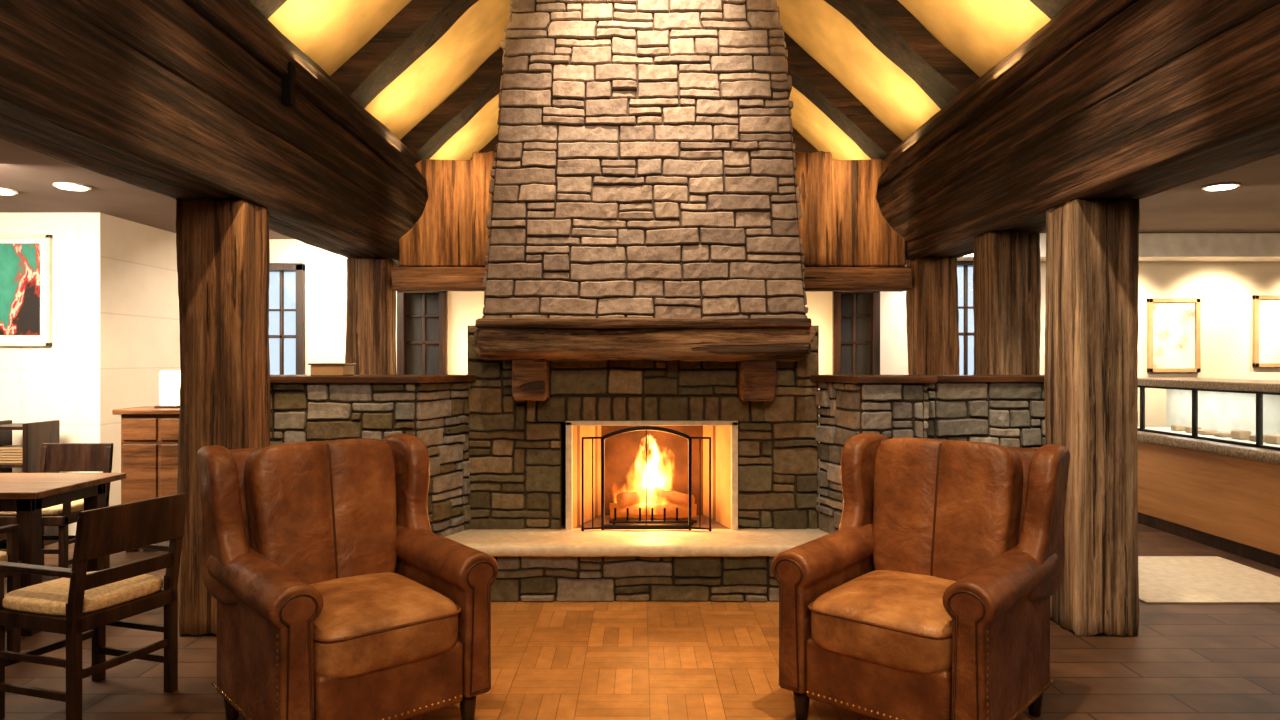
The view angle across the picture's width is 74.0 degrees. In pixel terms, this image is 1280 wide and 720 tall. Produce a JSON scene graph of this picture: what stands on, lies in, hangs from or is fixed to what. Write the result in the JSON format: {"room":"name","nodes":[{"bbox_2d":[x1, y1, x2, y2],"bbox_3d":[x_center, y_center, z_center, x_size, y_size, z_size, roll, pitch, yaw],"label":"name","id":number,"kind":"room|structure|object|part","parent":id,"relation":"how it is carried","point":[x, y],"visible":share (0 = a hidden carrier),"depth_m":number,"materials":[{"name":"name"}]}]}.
{"room":"hotel lobby","nodes":[
{"label":"hotel lobby","id":0,"kind":"room"},
{"bbox_2d":[0,213,177,534],"bbox_3d":[-5.660,0.095,7.625,2.680,2.650,1.650,0,0,0],"label":"wall","id":1,"kind":"structure","parent":0,"point":[114,332],"depth_m":6.80,"materials":[{"name":"white paint"}]},
{"bbox_2d":[0,234,51,345],"bbox_3d":[-5.225,-0.555,6.780,1.050,0.890,0.040,0,0,0],"label":"framed painting","id":2,"kind":"object","parent":1,"relation":"attached to","point":[25,259],"visible":1,"depth_m":6.78},
{"bbox_2d":[0,134,291,238],"bbox_3d":[-4.755,-1.230,2.975,4.690,0.100,10.950,0,0,0],"label":"ceiling","id":3,"kind":"structure","parent":0,"point":[31,171],"depth_m":5.99,"materials":[{"name":"paint"}]},
{"bbox_2d":[0,188,18,194],"bbox_3d":[-4.450,-1.171,5.900,0.220,0.018,0.220,0,0,0],"label":"recessed light","id":4,"kind":"object","parent":3,"relation":"in","point":[3,191],"visible":1,"depth_m":5.89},
{"bbox_2d":[53,182,91,190],"bbox_3d":[-3.840,-1.171,5.750,0.220,0.018,0.220,0,0,0],"label":"recessed light","id":5,"kind":"object","parent":3,"relation":"in","point":[63,185],"visible":1,"depth_m":5.71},
{"bbox_2d":[0,512,1279,719],"bbox_3d":[0.250,1.470,4.650,14.500,0.100,14.300,0,0,0],"label":"floor","id":6,"kind":"structure","parent":0,"point":[1187,661],"depth_m":3.91,"materials":[{"name":"wood"}]},
{"bbox_2d":[0,524,21,652],"bbox_3d":[-3.284,0.995,3.925,0.510,0.850,0.511,0,0,8],"label":"dining chair","id":7,"kind":"object","parent":6,"relation":"on","point":[13,578],"visible":0.53,"depth_m":4.09,"materials":[{"name":"brown wood"}]},
{"bbox_3d":[-3.055,0.807,3.898,0.050,0.025,0.440,0,0,8],"label":"armrest","id":8,"kind":"part","parent":7,"relation":"part of","materials":[{"name":"brown wood"}]},
{"bbox_3d":[-3.280,1.010,3.950,0.480,0.060,0.460,0,0,8],"label":"seat frame","id":9,"kind":"part","parent":7,"relation":"part of","materials":[{"name":"brown wood"}]},
{"bbox_2d":[0,420,59,545],"bbox_3d":[-4.745,0.945,6.475,0.410,0.950,0.350,0,0,0],"label":"magazine rack","id":10,"kind":"object","parent":6,"relation":"on","point":[26,456],"visible":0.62,"depth_m":6.40,"materials":[{"name":"brown wood"}]},
{"bbox_2d":[0,445,21,462],"bbox_3d":[-4.760,0.718,6.500,0.280,0.115,0.200,0,0,0],"label":"books","id":11,"kind":"object","parent":10,"relation":"on","point":[8,453],"depth_m":6.40,"materials":[{"name":"beige paper"}]},
{"bbox_2d":[0,443,113,578],"bbox_3d":[-3.850,0.995,5.576,0.510,0.850,0.511,0,0,0],"label":"dining chair","id":12,"kind":"object","parent":6,"relation":"on","point":[53,456],"visible":0.34,"depth_m":5.78,"materials":[{"name":"brown wood"}]},
{"bbox_3d":[-4.070,0.780,5.785,0.040,0.380,0.089,0,0,0],"label":"post","id":13,"kind":"part","parent":12,"relation":"part of","materials":[{"name":"brown wood"}]},
{"bbox_3d":[-3.850,1.010,5.550,0.480,0.060,0.460,0,0,0],"label":"seat frame","id":14,"kind":"part","parent":12,"relation":"part of","materials":[{"name":"brown wood"}]},
{"bbox_3d":[-3.850,0.665,5.810,0.480,0.190,0.043,0,0,0],"label":"rail","id":15,"kind":"part","parent":12,"relation":"part of","materials":[{"name":"brown wood"}]},
{"bbox_3d":[-3.630,0.780,5.785,0.040,0.380,0.089,0,0,0],"label":"post","id":16,"kind":"part","parent":12,"relation":"part of","materials":[{"name":"brown wood"}]},
{"bbox_2d":[0,473,125,635],"bbox_3d":[-3.825,1.045,4.675,1.550,0.750,0.750,0,0,0],"label":"dining table","id":17,"kind":"object","parent":6,"relation":"on","point":[25,494],"visible":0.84,"depth_m":4.46,"materials":[{"name":"brown wood"}]},
{"bbox_2d":[0,493,186,719],"bbox_3d":[-2.256,0.995,3.492,0.511,0.850,0.510,0,0,18],"label":"dining chair","id":18,"kind":"object","parent":6,"relation":"on","point":[80,601],"visible":1,"depth_m":3.35,"materials":[{"name":"brown wood"}]},
{"bbox_3d":[-2.332,0.807,3.275,0.440,0.025,0.050,0,0,18],"label":"armrest","id":19,"kind":"part","parent":18,"relation":"part of","materials":[{"name":"brown wood"}]},
{"bbox_3d":[-2.124,0.780,3.218,0.089,0.380,0.040,0,0,18],"label":"post","id":20,"kind":"part","parent":18,"relation":"part of","materials":[{"name":"brown wood"}]},
{"bbox_3d":[-2.280,1.010,3.500,0.460,0.060,0.480,0,0,18],"label":"seat frame","id":21,"kind":"part","parent":18,"relation":"part of","materials":[{"name":"beige wicker"}]},
{"bbox_3d":[-2.063,0.850,3.429,0.028,0.060,0.420,0,0,18],"label":"rail","id":22,"kind":"part","parent":18,"relation":"part of","materials":[{"name":"brown wood"}]},
{"bbox_3d":[-2.033,0.665,3.420,0.043,0.190,0.480,0,0,18],"label":"rail","id":23,"kind":"part","parent":18,"relation":"part of","materials":[{"name":"brown wood"}]},
{"bbox_3d":[-2.190,0.807,3.713,0.440,0.025,0.050,0,0,18],"label":"armrest","id":24,"kind":"part","parent":18,"relation":"part of","materials":[{"name":"brown wood"}]},
{"bbox_3d":[-1.988,0.780,3.637,0.089,0.380,0.040,0,0,18],"label":"post","id":25,"kind":"part","parent":18,"relation":"part of","materials":[{"name":"brown wood"}]},
{"bbox_2d":[112,406,178,551],"bbox_3d":[-3.535,0.890,6.420,0.650,1.060,0.420,0,0,0],"label":"sideboard","id":26,"kind":"object","parent":6,"relation":"on","point":[149,434],"visible":0.47,"depth_m":6.24,"materials":[{"name":"brown wood"}]},
{"bbox_2d":[154,371,178,407],"bbox_3d":[-3.535,0.220,6.415,0.170,0.280,0.170,0,0,0],"label":"table lamp","id":27,"kind":"object","parent":26,"relation":"on","point":[168,380],"visible":0.76,"depth_m":6.35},
{"bbox_2d":[174,197,270,636],"bbox_3d":[-2.215,0.295,4.530,0.362,2.287,0.368,0,0,0],"label":"timber post","id":28,"kind":"object","parent":6,"relation":"on","point":[222,252],"visible":0.68,"depth_m":4.36,"materials":[{"name":"brown wood"}]},
{"bbox_2d":[197,434,497,719],"bbox_3d":[-1.150,0.876,3.343,0.904,1.088,0.905,0,0,-42],"label":"wingback armchair","id":29,"kind":"object","parent":6,"relation":"on","point":[330,579],"visible":1,"depth_m":3.23,"materials":[{"name":"brown leather"}]},
{"bbox_3d":[-1.614,1.353,3.364,0.072,0.135,0.072,0,0,-42],"label":"leg","id":30,"kind":"part","parent":29,"relation":"part of","materials":[{"name":"brown wood"}]},
{"bbox_3d":[-1.366,1.004,3.066,0.179,0.573,0.715,0,0,-42],"label":"arm","id":31,"kind":"part","parent":29,"relation":"part of","materials":[{"name":"leather"}]},
{"bbox_3d":[-1.129,1.022,2.803,0.120,0.496,0.024,0,0,-42],"label":"arm panel","id":32,"kind":"part","parent":29,"relation":"part of","materials":[{"name":"leather"}]},
{"bbox_3d":[-1.381,0.821,3.599,0.720,0.919,0.214,0,0,-42],"label":"frame","id":33,"kind":"part","parent":29,"relation":"part of","materials":[{"name":"leather"}]},
{"bbox_2d":[244,438,396,583],"bbox_3d":[-1.299,0.655,3.507,0.586,0.640,0.200,0,-9,-42],"label":"cushion","id":34,"kind":"object","parent":29,"relation":"on","point":[321,511],"depth_m":3.42,"materials":[{"name":"leather"}]},
{"bbox_3d":[-1.122,1.087,3.311,0.810,0.375,0.762,0,0,-42],"label":"nailhead trim","id":35,"kind":"part","parent":29,"relation":"part of","materials":[{"name":"gold metal"}]},
{"bbox_2d":[309,572,457,678],"bbox_3d":[-1.071,0.995,3.255,0.570,0.240,0.660,0,2,-42],"label":"seat cushion","id":36,"kind":"object","parent":29,"relation":"on","point":[369,625],"depth_m":3.07,"materials":[{"name":"leather"}]},
{"bbox_3d":[-0.899,1.183,3.063,0.560,0.235,0.085,0,0,-42],"label":"rail","id":37,"kind":"part","parent":29,"relation":"part of","materials":[{"name":"leather"}]},
{"bbox_3d":[-0.853,1.004,3.528,0.179,0.573,0.715,0,0,-42],"label":"arm","id":38,"kind":"part","parent":29,"relation":"part of","materials":[{"name":"leather"}]},
{"bbox_3d":[-0.669,1.353,3.301,0.072,0.135,0.072,0,0,-42],"label":"leg","id":39,"kind":"part","parent":29,"relation":"part of","materials":[{"name":"brown wood"}]},
{"bbox_3d":[-0.616,1.022,3.265,0.120,0.496,0.024,0,0,-42],"label":"arm panel","id":40,"kind":"part","parent":29,"relation":"part of","materials":[{"name":"leather"}]},
{"bbox_2d":[346,257,396,374],"bbox_3d":[-2.210,0.295,6.997,0.362,2.275,0.332,0,0,0],"label":"timber post","id":41,"kind":"object","parent":6,"relation":"on","point":[371,298],"visible":0.44,"depth_m":6.85,"materials":[{"name":"brown wood"}]},
{"bbox_2d":[390,267,486,291],"bbox_3d":[-1.412,-0.660,6.997,1.238,0.198,0.256,0,0,0],"label":"tie beam","id":42,"kind":"structure","parent":41,"relation":"attached to","point":[403,279],"depth_m":6.88,"materials":[{"name":"brown wood"}]},
{"bbox_2d":[399,151,496,266],"bbox_3d":[-1.380,-1.238,7.040,1.220,0.941,0.239,0,0,0],"label":"wood wall panel","id":43,"kind":"object","parent":42,"relation":"on","point":[451,230],"visible":0.45,"depth_m":7.00,"materials":[{"name":"brown wood"}]},
{"bbox_3d":[-1.190,-1.238,6.963,0.363,0.941,0.085,0,0,0],"label":"brace post","id":44,"kind":"part","parent":43,"relation":"part of","materials":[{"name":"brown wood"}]},
{"bbox_2d":[445,0,829,601],"bbox_3d":[-0.010,-1.330,5.633,2.527,5.500,1.475,0,0,0],"label":"stone fireplace","id":45,"kind":"object","parent":6,"relation":"on","point":[644,267],"visible":0.97,"depth_m":5.39,"materials":[{"name":"stone"}]},
{"bbox_2d":[475,316,811,327],"bbox_3d":[0.025,-0.223,5.246,2.030,0.075,0.357,0,0,0],"label":"mantel shelf","id":46,"kind":"object","parent":45,"relation":"attached to","point":[486,321],"depth_m":5.08,"materials":[{"name":"brown wood"}]},
{"bbox_2d":[581,426,711,530],"bbox_3d":[0.040,0.745,5.353,0.818,0.656,0.053,0,0,0],"label":"fireplace screen","id":47,"kind":"object","parent":45,"relation":"on","point":[646,526],"visible":1,"depth_m":5.35,"materials":[{"name":"black metal"}]},
{"bbox_3d":[-0.297,0.775,5.350,0.141,0.582,0.018,0,0,-13],"label":"panel","id":48,"kind":"part","parent":47,"relation":"part of","materials":[{"name":"black metal"}]},
{"bbox_3d":[0.378,0.775,5.350,0.141,0.582,0.018,0,0,13],"label":"panel","id":49,"kind":"part","parent":47,"relation":"part of","materials":[{"name":"black metal"}]},
{"bbox_2d":[609,483,697,524],"bbox_3d":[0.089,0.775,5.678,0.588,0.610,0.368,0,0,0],"label":"grate","id":50,"kind":"object","parent":45,"relation":"on","point":[663,502],"visible":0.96,"depth_m":5.57,"materials":[{"name":"black metal"}]},
{"bbox_3d":[0.085,1.050,5.520,0.570,0.017,0.018,0,0,0],"label":"grate rail","id":51,"kind":"part","parent":50,"relation":"part of","materials":[{"name":"black metal"}]},
{"bbox_2d":[772,433,1069,719],"bbox_3d":[1.117,0.876,3.382,0.904,1.088,0.905,0,0,42],"label":"wingback armchair","id":52,"kind":"object","parent":6,"relation":"on","point":[929,598],"visible":1,"depth_m":3.26,"materials":[{"name":"brown leather"}]},
{"bbox_3d":[0.583,1.022,3.305,0.120,0.496,0.024,0,0,42],"label":"arm panel","id":53,"kind":"part","parent":52,"relation":"part of","materials":[{"name":"leather"}]},
{"bbox_3d":[0.636,1.353,3.341,0.072,0.135,0.072,0,0,42],"label":"leg","id":54,"kind":"part","parent":52,"relation":"part of","materials":[{"name":"brown wood"}]},
{"bbox_3d":[0.820,1.004,3.568,0.179,0.573,0.715,0,0,42],"label":"arm","id":55,"kind":"part","parent":52,"relation":"part of","materials":[{"name":"leather"}]},
{"bbox_3d":[0.866,1.183,3.103,0.560,0.235,0.085,0,0,42],"label":"rail","id":56,"kind":"part","parent":52,"relation":"part of","materials":[{"name":"leather"}]},
{"bbox_2d":[811,570,955,673],"bbox_3d":[1.038,0.995,3.295,0.570,0.240,0.660,0,2,42],"label":"seat cushion","id":57,"kind":"object","parent":52,"relation":"on","point":[863,621],"depth_m":3.11,"materials":[{"name":"leather"}]},
{"bbox_3d":[1.089,1.087,3.351,0.810,0.375,0.762,0,0,42],"label":"nailhead trim","id":58,"kind":"part","parent":52,"relation":"part of","materials":[{"name":"gold metal"}]},
{"bbox_2d":[873,437,1022,580],"bbox_3d":[1.266,0.655,3.547,0.586,0.640,0.200,0,-9,42],"label":"cushion","id":59,"kind":"object","parent":52,"relation":"on","point":[943,509],"depth_m":3.46,"materials":[{"name":"leather"}]},
{"bbox_3d":[1.348,0.821,3.639,0.720,0.919,0.214,0,0,42],"label":"frame","id":60,"kind":"part","parent":52,"relation":"part of","materials":[{"name":"leather"}]},
{"bbox_3d":[1.096,1.022,2.843,0.120,0.496,0.024,0,0,42],"label":"arm panel","id":61,"kind":"part","parent":52,"relation":"part of","materials":[{"name":"leather"}]},
{"bbox_3d":[1.333,1.004,3.106,0.179,0.573,0.715,0,0,42],"label":"arm","id":62,"kind":"part","parent":52,"relation":"part of","materials":[{"name":"leather"}]},
{"bbox_3d":[1.581,1.353,3.404,0.072,0.135,0.072,0,0,42],"label":"leg","id":63,"kind":"part","parent":52,"relation":"part of","materials":[{"name":"brown wood"}]},
{"bbox_2d":[906,257,957,374],"bbox_3d":[2.405,0.294,7.000,0.360,2.274,0.334,0,0,0],"label":"timber post","id":64,"kind":"object","parent":6,"relation":"on","point":[931,304],"visible":0.41,"depth_m":6.85,"materials":[{"name":"brown wood"}]},
{"bbox_2d":[802,267,911,292],"bbox_3d":[1.535,-0.659,6.997,1.364,0.198,0.256,0,0,0],"label":"tie beam","id":65,"kind":"structure","parent":64,"relation":"attached to","point":[816,279],"depth_m":6.88,"materials":[{"name":"brown wood"}]},
{"bbox_2d":[794,151,904,267],"bbox_3d":[1.580,-1.234,7.040,1.220,0.948,0.240,0,0,0],"label":"wood wall panel","id":66,"kind":"object","parent":65,"relation":"on","point":[842,223],"visible":0.57,"depth_m":7.00,"materials":[{"name":"brown wood"}]},
{"bbox_3d":[1.390,-1.234,6.963,0.368,0.948,0.086,0,0,0],"label":"brace post","id":67,"kind":"part","parent":66,"relation":"part of","materials":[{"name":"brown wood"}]},
{"bbox_2d":[973,230,1039,374],"bbox_3d":[2.422,0.292,5.623,0.350,2.281,0.332,0,0,0],"label":"timber post","id":68,"kind":"object","parent":6,"relation":"on","point":[1006,263],"visible":0.37,"depth_m":5.47,"materials":[{"name":"brown wood"}]},
{"bbox_2d":[1046,197,1141,636],"bbox_3d":[2.404,0.293,4.529,0.357,2.282,0.366,0,0,0],"label":"timber post","id":69,"kind":"object","parent":6,"relation":"on","point":[1093,350],"visible":0.9,"depth_m":4.36,"materials":[{"name":"brown wood"}]},
{"bbox_2d":[1140,378,1279,568],"bbox_3d":[4.691,0.790,5.450,0.870,1.260,4.544,0,0,0],"label":"counter","id":70,"kind":"object","parent":6,"relation":"on","point":[1210,447],"depth_m":6.42,"materials":[{"name":"brown wood"}]},
{"bbox_3d":[4.345,1.000,5.450,0.050,0.640,4.500,0,0,0],"label":"panel","id":71,"kind":"part","parent":70,"relation":"part of","materials":[{"name":"brown wood"}]},
{"bbox_3d":[4.383,0.420,5.450,0.006,0.400,4.500,0,0,0],"label":"glass","id":72,"kind":"part","parent":70,"relation":"part of","materials":[{"name":"white"}]},
{"bbox_2d":[1141,556,1279,603],"bbox_3d":[3.550,1.414,5.525,1.200,0.012,1.150,0,0,0],"label":"rug","id":73,"kind":"object","parent":6,"relation":"on","point":[1164,579],"visible":0.64,"depth_m":5.38,"materials":[{"name":"fabric"}]},
{"bbox_3d":[1.885,0.780,5.250,1.430,1.280,0.500,0,0,0],"label":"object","id":74,"kind":"object","parent":6,"relation":"on","visible":0},
{"bbox_2d":[815,382,860,532],"bbox_3d":[1.199,0.775,5.189,0.043,1.290,0.473,0,0,-18],"label":"stone wall","id":75,"kind":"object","parent":74,"relation":"attached to","point":[839,411],"visible":0.52,"depth_m":5.23,"materials":[{"name":"stone"}]},
{"bbox_2d":[861,383,923,438],"bbox_3d":[1.475,0.775,4.950,0.370,1.290,0.044,0,0,0],"label":"stone wall","id":76,"kind":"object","parent":74,"relation":"attached to","point":[891,410],"visible":0.2,"depth_m":4.95,"materials":[{"name":"stone"}]},
{"bbox_2d":[924,383,928,437],"bbox_3d":[1.681,0.775,5.060,0.046,1.290,0.180,0,0,0],"label":"stone wall","id":77,"kind":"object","parent":74,"relation":"attached to","point":[926,405],"visible":0.09,"depth_m":4.98,"materials":[{"name":"stone"}]},
{"bbox_2d":[809,375,1045,382],"bbox_3d":[1.850,0.115,5.215,1.540,0.040,0.610,0,0,0],"label":"cap","id":78,"kind":"object","parent":74,"relation":"on","point":[819,378],"visible":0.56,"depth_m":5.10,"materials":[{"name":"brown wood"}]},
{"bbox_2d":[924,382,1048,448],"bbox_3d":[2.140,0.775,5.128,0.960,1.290,0.048,0,0,0],"label":"stone wall","id":79,"kind":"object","parent":74,"relation":"attached to","point":[1009,414],"visible":0.19,"depth_m":5.13,"materials":[{"name":"stone"}]},
{"bbox_3d":[-1.755,0.780,5.250,1.270,1.280,0.500,0,0,0],"label":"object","id":80,"kind":"object","parent":6,"relation":"on","visible":0},
{"bbox_2d":[269,383,415,445],"bbox_3d":[-1.855,0.775,4.951,1.090,1.290,0.052,0,0,0],"label":"stone wall","id":81,"kind":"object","parent":80,"relation":"attached to","point":[299,412],"visible":0.23,"depth_m":4.95,"materials":[{"name":"stone"}]},
{"bbox_2d":[269,375,476,382],"bbox_3d":[-1.730,0.115,5.225,1.380,0.040,0.630,0,0,0],"label":"cap","id":82,"kind":"object","parent":80,"relation":"on","point":[272,378],"visible":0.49,"depth_m":4.91,"materials":[{"name":"brown wood"}]},
{"bbox_2d":[308,363,356,375],"bbox_3d":[-1.880,0.058,5.200,0.220,0.075,0.220,0,0,0],"label":"box","id":83,"kind":"object","parent":82,"relation":"on","point":[316,369],"visible":0.99,"depth_m":5.10,"materials":[{"name":"brown wood"}]},
{"bbox_3d":[-1.880,0.025,5.200,0.220,0.010,0.220,0,0,0],"label":"lid","id":84,"kind":"part","parent":83,"relation":"part of","materials":[{"name":"brown wood"}]},
{"bbox_2d":[416,381,470,536],"bbox_3d":[-1.187,0.775,5.187,0.043,1.290,0.497,0,0,25],"label":"stone wall","id":85,"kind":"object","parent":80,"relation":"attached to","point":[442,409],"visible":0.74,"depth_m":5.19,"materials":[{"name":"stone"}]},
{"bbox_2d":[269,0,1047,159],"bbox_3d":[0.100,-2.993,4.550,5.000,2.425,14.300,0,0,0],"label":"ceiling","id":86,"kind":"structure","parent":0,"point":[978,33],"depth_m":6.96,"materials":[{"name":"paint"}]},
{"bbox_2d":[246,0,289,18],"bbox_3d":[-1.055,-2.900,4.479,2.334,2.403,0.380,0,0,0],"label":"rafter","id":87,"kind":"object","parent":86,"relation":"attached to","point":[268,8],"visible":0.28,"depth_m":4.59,"materials":[{"name":"brown wood"}]},
{"bbox_2d":[331,0,481,109],"bbox_3d":[-1.062,-2.898,6.130,2.330,2.400,0.379,0,0,0],"label":"rafter","id":88,"kind":"object","parent":86,"relation":"attached to","point":[373,68],"visible":0.84,"depth_m":5.97,"materials":[{"name":"brown wood"}]},
{"bbox_2d":[400,48,503,158],"bbox_3d":[-1.061,-2.908,7.880,2.328,2.402,0.383,0,0,0],"label":"rafter","id":89,"kind":"object","parent":86,"relation":"attached to","point":[482,86],"visible":0.49,"depth_m":7.70,"materials":[{"name":"brown wood"}]},
{"bbox_2d":[470,135,497,159],"bbox_3d":[-1.061,-2.899,9.678,2.328,2.405,0.381,0,0,0],"label":"rafter","id":90,"kind":"object","parent":86,"relation":"attached to","point":[491,146],"visible":0.02,"depth_m":9.51,"materials":[{"name":"brown wood"}]},
{"bbox_2d":[792,128,817,152],"bbox_3d":[1.260,-2.898,9.680,2.330,2.407,0.379,0,0,0],"label":"rafter","id":91,"kind":"object","parent":86,"relation":"attached to","point":[803,145],"visible":0.05,"depth_m":9.50,"materials":[{"name":"brown wood"}]},
{"bbox_2d":[784,31,902,159],"bbox_3d":[1.261,-2.908,7.882,2.338,2.402,0.391,0,0,0],"label":"rafter","id":92,"kind":"object","parent":86,"relation":"attached to","point":[825,92],"visible":0.55,"depth_m":7.70,"materials":[{"name":"brown wood"}]},
{"bbox_2d":[827,0,979,109],"bbox_3d":[1.260,-2.898,6.130,2.332,2.400,0.387,0,0,0],"label":"rafter","id":93,"kind":"object","parent":86,"relation":"attached to","point":[889,26],"visible":0.84,"depth_m":5.96,"materials":[{"name":"brown wood"}]},
{"bbox_2d":[1028,0,1069,17],"bbox_3d":[1.263,-2.902,4.479,2.330,2.400,0.383,0,0,0],"label":"rafter","id":94,"kind":"object","parent":86,"relation":"attached to","point":[1048,8],"visible":0.28,"depth_m":4.58,"materials":[{"name":"brown wood"}]},
{"bbox_2d":[269,239,1279,504],"bbox_3d":[1.490,0.095,8.375,11.620,2.650,0.150,0,0,0],"label":"wall","id":95,"kind":"structure","parent":0,"point":[1226,290],"depth_m":8.30,"materials":[{"name":"paint"}]},
{"bbox_2d":[0,0,415,266],"bbox_3d":[-2.211,-1.044,4.576,0.413,0.461,13.973,0,0,0],"label":"timber","id":96,"kind":"object","parent":95,"relation":"attached to","point":[70,89],"visible":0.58,"depth_m":3.62,"materials":[{"name":"brown wood"}]},
{"bbox_2d":[55,0,427,221],"bbox_3d":[-2.221,-1.437,4.574,0.391,0.387,13.975,0,0,0],"label":"timber","id":97,"kind":"object","parent":96,"relation":"on","point":[168,33],"visible":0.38,"depth_m":4.32,"materials":[{"name":"brown wood"}]},
{"bbox_2d":[180,0,427,193],"bbox_3d":[-2.201,-1.733,4.575,0.427,0.260,13.975,0,0,0],"label":"timber","id":98,"kind":"object","parent":97,"relation":"on","point":[242,24],"visible":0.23,"depth_m":5.02,"materials":[{"name":"brown wood"}]},
{"bbox_2d":[282,62,294,106],"bbox_3d":[-2.013,-1.580,4.870,0.055,0.240,0.060,0,0,0],"label":"strap","id":99,"kind":"object","parent":98,"relation":"attached to","point":[288,81],"visible":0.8,"depth_m":4.84,"materials":[{"name":"black metal"}]},
{"bbox_2d":[268,271,295,374],"bbox_3d":[-3.520,-0.230,8.348,0.400,1.300,0.005,0,0,0],"label":"pane","id":100,"kind":"object","parent":95,"relation":"attached to","point":[289,277],"visible":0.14,"depth_m":8.34,"materials":[{"name":"clear glass"}]},
{"bbox_2d":[268,263,304,374],"bbox_3d":[-3.520,-0.230,8.310,0.500,1.420,0.180,0,0,0],"label":"frame","id":101,"kind":"object","parent":95,"relation":"attached to","point":[299,268],"visible":0.32,"depth_m":8.24,"materials":[{"name":"brown wood"}]},
{"bbox_2d":[397,291,447,374],"bbox_3d":[-2.120,-0.170,8.310,0.480,1.100,0.180,0,0,0],"label":"frame","id":102,"kind":"object","parent":95,"relation":"attached to","point":[402,342],"visible":0.48,"depth_m":8.24,"materials":[{"name":"brown wood"}]},
{"bbox_2d":[407,294,438,374],"bbox_3d":[-2.120,-0.170,8.348,0.380,0.980,0.005,0,0,0],"label":"pane","id":103,"kind":"object","parent":95,"relation":"attached to","point":[414,301],"visible":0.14,"depth_m":8.34,"materials":[{"name":"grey glass"}]},
{"bbox_2d":[841,294,869,374],"bbox_3d":[2.105,-0.170,8.348,0.350,0.980,0.005,0,0,0],"label":"pane","id":104,"kind":"object","parent":95,"relation":"attached to","point":[862,300],"visible":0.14,"depth_m":8.34,"materials":[{"name":"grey glass"}]},
{"bbox_2d":[832,292,879,374],"bbox_3d":[2.105,-0.170,8.310,0.450,1.100,0.180,0,0,0],"label":"frame","id":105,"kind":"object","parent":95,"relation":"attached to","point":[874,342],"visible":0.51,"depth_m":8.24,"materials":[{"name":"brown wood"}]},
{"bbox_2d":[957,266,975,374],"bbox_3d":[3.200,-0.255,8.348,0.500,1.350,0.005,0,0,0],"label":"pane","id":106,"kind":"object","parent":95,"relation":"attached to","point":[971,272],"visible":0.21,"depth_m":8.34,"materials":[{"name":"clear glass"}]},
{"bbox_2d":[958,261,974,374],"bbox_3d":[3.200,-0.255,8.310,0.600,1.470,0.180,0,0,0],"label":"frame","id":107,"kind":"object","parent":95,"relation":"attached to","point":[965,264],"visible":0.11,"depth_m":8.33,"materials":[{"name":"brown wood"}]},
{"bbox_2d":[876,0,1279,266],"bbox_3d":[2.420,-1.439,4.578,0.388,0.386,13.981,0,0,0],"label":"timber","id":108,"kind":"object","parent":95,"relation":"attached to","point":[1151,34],"visible":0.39,"depth_m":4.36,"materials":[{"name":"brown wood"}]},
{"bbox_2d":[877,0,1141,188],"bbox_3d":[2.401,-1.732,4.572,0.429,0.259,13.975,0,0,0],"label":"timber","id":109,"kind":"object","parent":108,"relation":"on","point":[1076,22],"visible":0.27,"depth_m":4.99,"materials":[{"name":"brown wood"}]},
{"bbox_2d":[958,233,1279,261],"bbox_3d":[5.150,-1.070,8.100,4.300,0.220,0.400,0,0,0],"label":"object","id":110,"kind":"structure","parent":95,"relation":"attached to","point":[1152,247],"depth_m":7.90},
{"bbox_2d":[1147,298,1200,371],"bbox_3d":[5.200,-0.240,8.280,0.500,0.720,0.040,0,0,0],"label":"framed print","id":111,"kind":"object","parent":95,"relation":"attached to","point":[1173,324],"visible":1,"depth_m":8.28,"materials":[{"name":"white paper"}]},
{"bbox_2d":[1252,295,1279,366],"bbox_3d":[6.240,-0.280,8.280,0.520,0.700,0.040,0,0,0],"label":"framed print","id":112,"kind":"object","parent":95,"relation":"attached to","point":[1265,308],"visible":1,"depth_m":8.28,"materials":[{"name":"white paper"}]},
{"bbox_2d":[1037,156,1279,232],"bbox_3d":[5.005,-1.230,2.975,4.790,0.100,10.950,0,0,0],"label":"ceiling","id":113,"kind":"structure","parent":0,"point":[1253,206],"depth_m":6.53,"materials":[{"name":"paint"}]},
{"bbox_2d":[1201,182,1240,190],"bbox_3d":[3.930,-1.171,5.750,0.220,0.018,0.220,0,0,0],"label":"recessed light","id":114,"kind":"object","parent":113,"relation":"in","point":[1227,185],"visible":1,"depth_m":5.71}
]}

